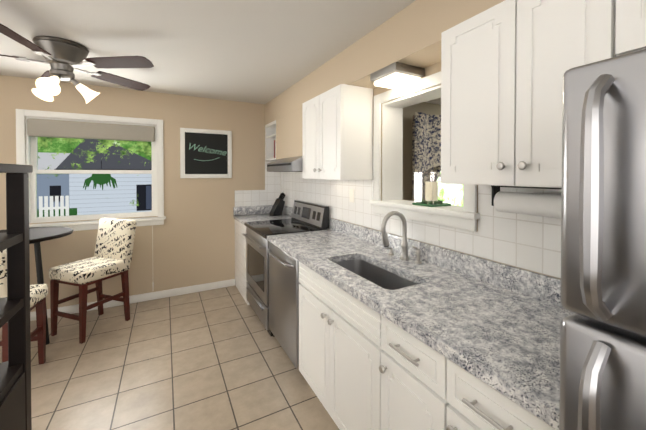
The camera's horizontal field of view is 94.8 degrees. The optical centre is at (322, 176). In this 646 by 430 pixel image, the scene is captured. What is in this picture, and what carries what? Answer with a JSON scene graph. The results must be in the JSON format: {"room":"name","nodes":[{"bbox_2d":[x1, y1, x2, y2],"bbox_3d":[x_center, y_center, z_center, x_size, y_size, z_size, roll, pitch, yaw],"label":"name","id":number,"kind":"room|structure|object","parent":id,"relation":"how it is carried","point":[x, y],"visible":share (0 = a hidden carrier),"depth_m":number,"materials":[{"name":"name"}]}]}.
{"room":"kitchen","nodes":[
{"label":"kitchen","id":0,"kind":"room"},
{"bbox_2d":[0,75,263,311],"bbox_3d":[-2.521,0.221,3.164,3.870,2.378,0.120,0,1,-28],"label":"wall","id":1,"kind":"structure","parent":0,"point":[193,240],"depth_m":3.49,"materials":[{"name":"paint"}]},
{"bbox_2d":[16,109,165,230],"bbox_3d":[-2.415,-0.052,3.185,1.284,1.212,0.174,0,1,-28],"label":"window","id":2,"kind":"structure","parent":1,"relation":"in","point":[29,156],"depth_m":3.11,"materials":[{"name":"white wood"}]},
{"bbox_2d":[27,118,154,141],"bbox_3d":[-2.394,-0.487,3.141,1.076,0.173,0.075,0,1,-28],"label":"window blind","id":3,"kind":"object","parent":2,"relation":"attached to","point":[68,129],"visible":0.98,"depth_m":3.08,"materials":[{"name":"beige fabric"}]},
{"bbox_2d":[152,178,153,287],"bbox_3d":[-1.919,0.438,3.344,0.012,1.701,0.012,0,1,-28],"label":"blind cord","id":4,"kind":"object","parent":3,"relation":"hanging from","point":[152,221],"visible":0.98,"depth_m":3.34,"materials":[{"name":"white fabric"}]},
{"bbox_2d":[30,279,234,320],"bbox_3d":[-2.653,1.367,3.027,3.435,0.087,0.020,0,1,-28],"label":"baseboard","id":5,"kind":"structure","parent":1,"relation":"attached to","point":[71,309],"depth_m":3.39,"materials":[{"name":"white wood"}]},
{"bbox_2d":[180,128,231,177],"bbox_3d":[-1.429,-0.286,3.656,0.593,0.600,0.025,0,1,-28],"label":"picture frame","id":6,"kind":"object","parent":1,"relation":"attached to","point":[205,153],"visible":1,"depth_m":3.65,"materials":[{"name":"white wood"}]},
{"bbox_2d":[235,161,280,206],"bbox_3d":[-0.863,0.592,3.979,0.625,1.614,0.006,0,1,-28],"label":"wall tile","id":7,"kind":"structure","parent":1,"relation":"attached to","point":[270,194],"depth_m":4.01,"materials":[{"name":"white tile"}]},
{"bbox_2d":[0,286,339,429],"bbox_3d":[-1.102,1.478,0.757,4.340,0.080,5.730,0,1,-28],"label":"floor","id":8,"kind":"structure","parent":0,"point":[216,359],"depth_m":2.15,"materials":[{"name":"tile"}]},
{"bbox_2d":[0,163,32,429],"bbox_3d":[-1.080,0.700,0.601,0.420,1.480,1.130,0,1,-28],"label":"shelf unit","id":9,"kind":"object","parent":8,"relation":"on","point":[15,391],"visible":1,"depth_m":1.12,"materials":[{"name":"brown wood"}]},
{"bbox_2d":[0,249,47,364],"bbox_3d":[-2.236,0.931,1.975,0.450,0.986,0.522,0,1,-20],"label":"bar stool","id":10,"kind":"object","parent":8,"relation":"on","point":[38,293],"visible":0.44,"depth_m":2.17,"materials":[{"name":"fabric"}]},
{"bbox_2d":[0,227,72,344],"bbox_3d":[-2.621,0.953,2.519,0.780,0.932,0.780,0,1,-28],"label":"pub table","id":11,"kind":"object","parent":8,"relation":"on","point":[37,235],"visible":0.56,"depth_m":2.52,"materials":[{"name":"black wood"}]},
{"bbox_2d":[49,218,135,343],"bbox_3d":[-2.159,0.921,2.820,0.450,0.986,0.522,0,1,19],"label":"bar stool","id":12,"kind":"object","parent":8,"relation":"on","point":[112,257],"visible":1,"depth_m":2.79,"materials":[{"name":"fabric"}]},
{"bbox_2d":[233,205,292,304],"bbox_3d":[-0.716,0.894,3.687,0.641,1.017,0.649,0,1,-28],"label":"base cabinet","id":13,"kind":"object","parent":8,"relation":"on","point":[242,215],"depth_m":3.66,"materials":[{"name":"wood"}]},
{"bbox_2d":[269,192,284,215],"bbox_3d":[-0.572,0.345,3.817,0.216,0.292,0.090,-1,1,-43],"label":"knife block","id":14,"kind":"object","parent":13,"relation":"on","point":[277,207],"visible":1,"depth_m":3.78,"materials":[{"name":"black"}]},
{"bbox_2d":[268,242,300,367],"bbox_3d":[-0.076,0.986,2.422,0.659,0.866,0.620,0,1,-28],"label":"dishwasher","id":15,"kind":"object","parent":8,"relation":"on","point":[284,282],"visible":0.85,"depth_m":2.20,"materials":[{"name":"silver metal"}]},
{"bbox_2d":[242,200,328,336],"bbox_3d":[-0.415,0.846,3.044,0.671,1.130,0.764,0,1,-28],"label":"range","id":16,"kind":"object","parent":8,"relation":"on","point":[307,216],"visible":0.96,"depth_m":2.90,"materials":[{"name":"silver metal"}]},
{"bbox_2d":[299,283,414,429],"bbox_3d":[0.323,1.106,1.758,0.621,0.640,0.918,0,1,-28],"label":"base cabinet","id":17,"kind":"object","parent":8,"relation":"on","point":[362,366],"depth_m":1.54,"materials":[{"name":"white wood"}]},
{"bbox_2d":[267,218,572,429],"bbox_3d":[0.307,0.482,1.761,0.642,0.147,2.165,0,1,-28],"label":"countertop","id":18,"kind":"structure","parent":17,"relation":"on","point":[494,325],"depth_m":1.22,"materials":[{"name":"stone"}]},
{"bbox_2d":[334,259,416,289],"bbox_3d":[0.272,0.653,1.688,0.268,0.189,0.618,0,1,-28],"label":"sink basin","id":19,"kind":"object","parent":18,"relation":"in","point":[380,277],"visible":0.1,"depth_m":1.85,"materials":[{"name":"silver metal"}]},
{"bbox_2d":[381,211,421,263],"bbox_3d":[0.441,0.361,1.839,0.219,0.308,0.265,0,1,-28],"label":"faucet","id":20,"kind":"object","parent":18,"relation":"on","point":[404,248],"visible":1,"depth_m":1.83,"materials":[{"name":"silver metal"}]},
{"bbox_2d":[367,337,477,429],"bbox_3d":[0.592,1.112,1.254,0.621,0.640,0.434,0,1,-28],"label":"base cabinet","id":21,"kind":"object","parent":8,"relation":"on","point":[402,378],"depth_m":1.11,"materials":[{"name":"white wood"}]},
{"bbox_2d":[427,379,555,429],"bbox_3d":[0.730,1.115,0.994,0.621,0.640,0.365,0,1,-28],"label":"base cabinet","id":22,"kind":"object","parent":8,"relation":"on","point":[476,406],"depth_m":0.85,"materials":[{"name":"white wood"}]},
{"bbox_2d":[559,49,645,429],"bbox_3d":[0.946,0.606,0.410,0.740,1.672,0.812,0,1,-28],"label":"refrigerator","id":23,"kind":"object","parent":8,"relation":"on","point":[603,300],"visible":1,"depth_m":0.54,"materials":[{"name":"silver metal"}]},
{"bbox_2d":[0,0,415,103],"bbox_3d":[-1.102,-0.980,0.728,4.340,0.080,5.730,0,1,-28],"label":"ceiling","id":24,"kind":"structure","parent":0,"point":[258,51],"depth_m":2.02,"materials":[{"name":"white paint"}]},
{"bbox_2d":[0,24,153,103],"bbox_3d":[-1.925,-0.756,2.126,1.262,0.399,1.287,0,1,-28],"label":"ceiling fan","id":25,"kind":"object","parent":24,"relation":"hanging from","point":[64,58],"visible":0.98,"depth_m":2.10,"materials":[{"name":"grey metal"}]},
{"bbox_2d":[264,0,559,278],"bbox_3d":[0.659,0.238,1.680,0.350,2.378,5.730,0,1,-28],"label":"wall","id":26,"kind":"structure","parent":0,"point":[412,36],"depth_m":1.90,"materials":[{"name":"paint"}]},
{"bbox_2d":[265,120,277,160],"bbox_3d":[-0.578,-0.458,3.858,0.221,0.478,0.449,0,1,-28],"label":"cubby shelf","id":27,"kind":"object","parent":26,"relation":"attached to","point":[270,141],"visible":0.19,"depth_m":3.98,"materials":[{"name":"white wood"}]},
{"bbox_2d":[267,156,301,171],"bbox_3d":[-0.289,-0.133,3.136,0.393,0.150,0.760,0,1,-28],"label":"range hood","id":28,"kind":"object","parent":26,"relation":"attached to","point":[292,164],"visible":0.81,"depth_m":2.92,"materials":[{"name":"silver metal"}]},
{"bbox_2d":[302,84,372,179],"bbox_3d":[0.083,-0.332,2.510,0.323,0.698,0.680,0,1,-28],"label":"upper cabinet","id":29,"kind":"object","parent":26,"relation":"attached to","point":[337,132],"visible":1,"depth_m":2.25,"materials":[{"name":"white wood"}]},
{"bbox_2d":[370,62,424,89],"bbox_3d":[0.472,-0.632,1.893,0.244,0.084,0.244,0,1,-28],"label":"ceiling light fixture","id":30,"kind":"object","parent":26,"relation":"attached to","point":[396,75],"visible":0.92,"depth_m":1.82,"materials":[{"name":"grey glass"}]},
{"bbox_2d":[281,172,561,278],"bbox_3d":[0.284,0.587,2.499,0.006,1.659,3.682,0,1,-28],"label":"wall tile","id":31,"kind":"structure","parent":26,"relation":"attached to","point":[529,242],"depth_m":1.52,"materials":[{"name":"white tile"}]},
{"bbox_2d":[349,189,353,202],"bbox_3d":[0.248,0.160,2.547,0.006,0.115,0.070,0,1,-28],"label":"outlet plates","id":32,"kind":"object","parent":31,"relation":"attached to","point":[351,195],"visible":1,"depth_m":2.55,"materials":[{"name":"white plastic"}]},
{"bbox_2d":[369,71,479,230],"bbox_3d":[0.663,-0.168,1.932,0.242,0.885,0.870,0,1,-28],"label":"window","id":33,"kind":"structure","parent":26,"relation":"in","point":[465,216],"depth_m":2.15,"materials":[{"name":"white wood"}]},
{"bbox_2d":[412,172,450,206],"bbox_3d":[0.692,0.074,1.893,0.170,0.210,0.170,0,1,-28],"label":"candle","id":34,"kind":"object","parent":33,"relation":"on","point":[431,192],"visible":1,"depth_m":1.86,"materials":[{"name":"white wax"}]},
{"bbox_2d":[441,0,616,187],"bbox_3d":[0.797,-0.316,1.169,0.323,0.698,0.596,0,1,-28],"label":"upper cabinet","id":35,"kind":"object","parent":26,"relation":"attached to","point":[506,65],"visible":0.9,"depth_m":1.08,"materials":[{"name":"white wood"}]},
{"bbox_2d":[491,185,561,217],"bbox_3d":[0.874,0.095,1.179,0.090,0.122,0.391,0,1,-28],"label":"paper towel holder","id":36,"kind":"object","parent":35,"relation":"attached to","point":[544,205],"visible":0.56,"depth_m":1.20,"materials":[{"name":"white paper"}]},
{"bbox_2d":[615,0,645,55],"bbox_3d":[1.158,-0.498,0.488,0.323,0.318,0.934,0,1,-28],"label":"upper cabinet","id":37,"kind":"object","parent":26,"relation":"attached to","point":[630,26],"visible":0.89,"depth_m":0.81,"materials":[{"name":"white wood"}]},
{"bbox_2d":[403,98,440,200],"bbox_3d":[2.219,0.209,4.124,4.700,2.378,0.180,0,1,-28],"label":"wall","id":38,"kind":"structure","parent":0,"point":[431,107],"depth_m":3.34,"materials":[{"name":"beige paint"}]},
{"bbox_2d":[412,112,440,201],"bbox_3d":[2.032,0.332,3.848,2.350,2.100,0.105,0,1,-28],"label":"curtain","id":39,"kind":"object","parent":38,"relation":"hanging from","point":[426,143],"visible":0.1,"depth_m":3.37,"materials":[{"name":"fabric"}]},
{"label":"outside","id":40,"kind":"structure","parent":0,"visible":0},
{"bbox_2d":[38,138,151,160],"bbox_3d":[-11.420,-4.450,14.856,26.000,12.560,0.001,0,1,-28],"label":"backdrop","id":41,"kind":"structure","parent":40,"point":[59,146],"depth_m":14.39,"materials":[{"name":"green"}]},
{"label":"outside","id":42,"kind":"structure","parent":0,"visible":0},
{"bbox_2d":[38,137,151,205],"bbox_3d":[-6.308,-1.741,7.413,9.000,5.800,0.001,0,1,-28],"label":"canopy","id":43,"kind":"object","parent":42,"point":[147,146],"depth_m":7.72,"materials":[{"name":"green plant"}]},
{"bbox_2d":[436,171,462,205],"bbox_3d":[1.862,0.314,4.094,1.720,2.270,0.001,0,1,-28],"label":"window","id":44,"kind":"structure","parent":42,"point":[455,195],"depth_m":4.04,"materials":[{"name":"white glass"}]},
{"bbox_3d":[-7.320,1.846,9.358,24.000,0.300,14.690,0,1,-28],"label":"lawn","id":45,"kind":"structure","parent":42,"visible":0},
{"bbox_2d":[37,196,76,216],"bbox_3d":[-8.377,1.105,8.328,2.236,1.132,0.500,0,1,-28],"label":"fence","id":46,"kind":"object","parent":45,"relation":"on","point":[52,211],"depth_m":8.47,"materials":[{"name":"white wood"}]},
{"bbox_2d":[37,139,151,214],"bbox_3d":[-10.280,0.177,13.761,5.883,3.432,6.500,0,1,-28],"label":"neighbouring house","id":47,"kind":"structure","parent":45,"relation":"on","point":[120,197],"depth_m":11.58,"materials":[{"name":"white wood"}]},
{"bbox_2d":[83,160,116,189],"bbox_3d":[-8.001,-0.075,10.675,1.002,1.043,0.993,0,1,-28],"label":"hanging fern","id":48,"kind":"object","parent":47,"relation":"attached to","point":[100,179],"depth_m":10.47,"materials":[{"name":"green plant"}]}
]}

